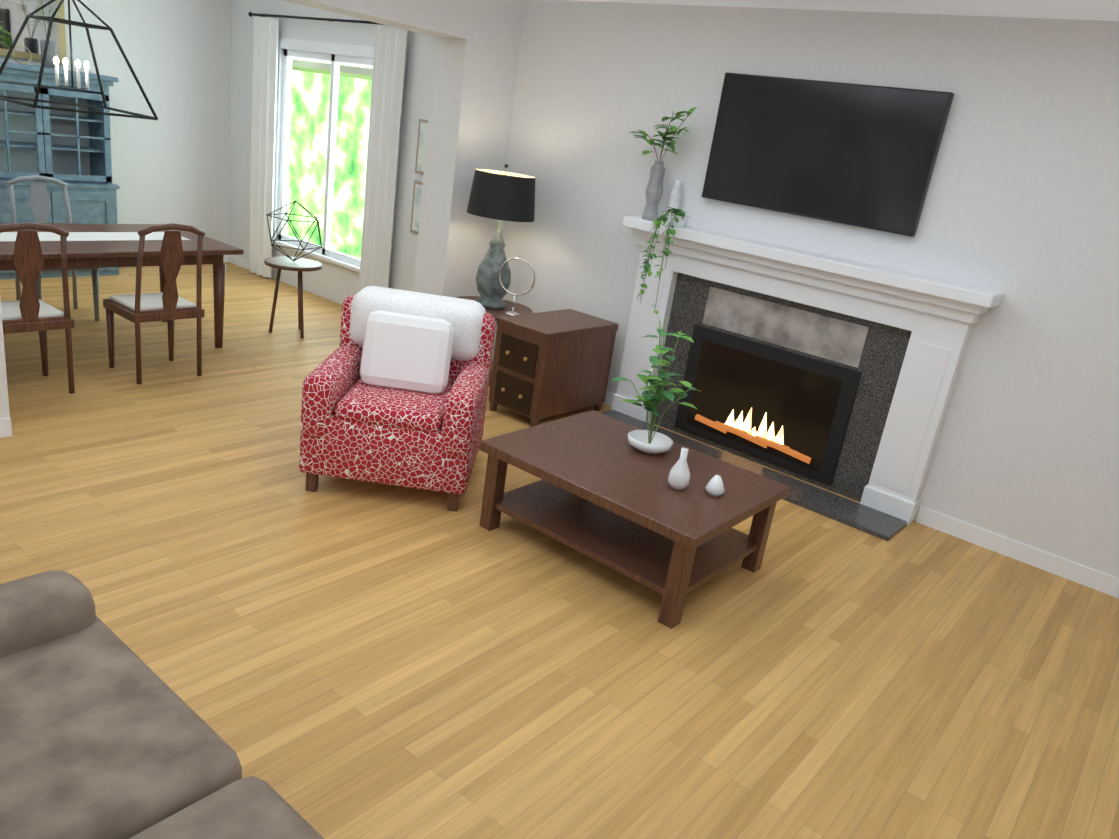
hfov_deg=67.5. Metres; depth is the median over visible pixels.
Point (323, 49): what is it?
dining room window
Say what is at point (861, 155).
wall-mounted tv
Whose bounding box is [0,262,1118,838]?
floor
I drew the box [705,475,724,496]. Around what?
bud vase
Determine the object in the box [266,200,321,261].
orb
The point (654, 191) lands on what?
vase
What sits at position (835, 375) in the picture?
fireplace mantel
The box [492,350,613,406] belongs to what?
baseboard
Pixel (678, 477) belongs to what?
bud vase
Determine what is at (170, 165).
wall
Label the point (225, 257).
baseboard
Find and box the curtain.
[248,12,407,291]
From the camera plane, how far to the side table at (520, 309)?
6.24 m
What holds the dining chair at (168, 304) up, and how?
on the floor
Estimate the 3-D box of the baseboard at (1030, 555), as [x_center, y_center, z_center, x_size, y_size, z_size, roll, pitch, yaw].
[3.586,1.153,3.894,3.810,0.100,0.012,22,23,34]
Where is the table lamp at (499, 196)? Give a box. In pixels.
[467,164,535,308]
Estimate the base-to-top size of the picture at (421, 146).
0.440 m
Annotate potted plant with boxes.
[611,317,699,454]
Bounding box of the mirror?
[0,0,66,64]
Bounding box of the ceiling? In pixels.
[568,0,1118,20]
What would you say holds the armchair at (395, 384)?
on the floor
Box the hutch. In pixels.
[0,61,119,279]
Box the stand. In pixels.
[264,256,321,338]
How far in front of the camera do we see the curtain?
7.52 m
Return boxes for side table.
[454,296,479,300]
[485,299,532,320]
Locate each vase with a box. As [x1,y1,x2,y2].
[629,107,696,220]
[667,447,689,489]
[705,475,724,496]
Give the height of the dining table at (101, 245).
0.754 m
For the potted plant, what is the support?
on the coffee table at (602, 491)
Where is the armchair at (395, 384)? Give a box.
[299,286,495,511]
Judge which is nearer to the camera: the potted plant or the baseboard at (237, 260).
the potted plant
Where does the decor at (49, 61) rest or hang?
on the hutch
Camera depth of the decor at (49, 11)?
7.10 m
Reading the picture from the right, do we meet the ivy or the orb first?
the ivy
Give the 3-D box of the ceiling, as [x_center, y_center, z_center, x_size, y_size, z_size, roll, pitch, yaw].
[-0.542,-1.179,0.406,7.900,0.100,10.100,22,23,34]
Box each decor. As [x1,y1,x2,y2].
[12,45,31,63]
[35,0,64,17]
[40,20,59,68]
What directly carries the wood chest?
on the floor
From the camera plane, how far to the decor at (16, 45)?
6.99 m
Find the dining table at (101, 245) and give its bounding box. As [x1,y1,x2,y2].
[0,223,243,347]
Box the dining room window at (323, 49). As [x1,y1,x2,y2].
[272,38,373,271]
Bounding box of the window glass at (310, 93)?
[287,59,372,258]
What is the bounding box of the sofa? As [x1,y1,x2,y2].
[0,570,323,838]
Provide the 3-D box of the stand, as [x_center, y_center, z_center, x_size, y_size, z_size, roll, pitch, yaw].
[-2.173,-0.986,6.810,0.440,0.592,0.440,22,23,34]
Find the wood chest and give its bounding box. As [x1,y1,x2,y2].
[488,309,618,426]
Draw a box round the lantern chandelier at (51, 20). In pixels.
[0,0,157,119]
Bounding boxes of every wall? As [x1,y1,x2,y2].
[0,0,230,244]
[0,0,524,418]
[229,0,1118,577]
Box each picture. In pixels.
[410,180,422,233]
[415,119,427,174]
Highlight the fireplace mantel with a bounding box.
[601,216,1002,540]
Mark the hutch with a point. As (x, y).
(72, 150)
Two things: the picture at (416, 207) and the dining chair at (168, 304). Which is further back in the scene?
the picture at (416, 207)
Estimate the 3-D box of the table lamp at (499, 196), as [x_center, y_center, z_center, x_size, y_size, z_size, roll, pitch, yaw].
[-0.445,-1.328,6.093,0.490,1.024,0.490,22,23,34]
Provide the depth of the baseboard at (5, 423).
4.31 m
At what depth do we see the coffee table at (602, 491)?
3.90 m
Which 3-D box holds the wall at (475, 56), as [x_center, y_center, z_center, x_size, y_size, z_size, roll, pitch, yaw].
[-2.596,-1.439,4.152,0.330,3.050,6.510,22,23,34]
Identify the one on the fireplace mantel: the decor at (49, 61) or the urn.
the urn
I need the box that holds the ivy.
[637,207,688,313]
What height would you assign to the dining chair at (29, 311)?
1.019 m
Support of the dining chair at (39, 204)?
on the floor
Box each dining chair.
[0,222,74,393]
[6,175,99,320]
[103,223,204,383]
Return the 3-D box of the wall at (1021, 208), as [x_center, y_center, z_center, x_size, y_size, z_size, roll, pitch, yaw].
[0.871,-1.438,5.636,11.600,3.050,0.100,22,23,34]
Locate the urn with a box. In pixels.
[667,180,681,222]
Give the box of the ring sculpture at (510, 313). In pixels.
[499,257,535,315]
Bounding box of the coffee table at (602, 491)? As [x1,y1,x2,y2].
[479,410,789,628]
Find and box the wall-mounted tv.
[702,72,953,236]
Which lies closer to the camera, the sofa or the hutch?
the sofa
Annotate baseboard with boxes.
[0,418,11,437]
[223,255,227,261]
[228,255,248,268]
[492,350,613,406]
[916,506,1118,597]

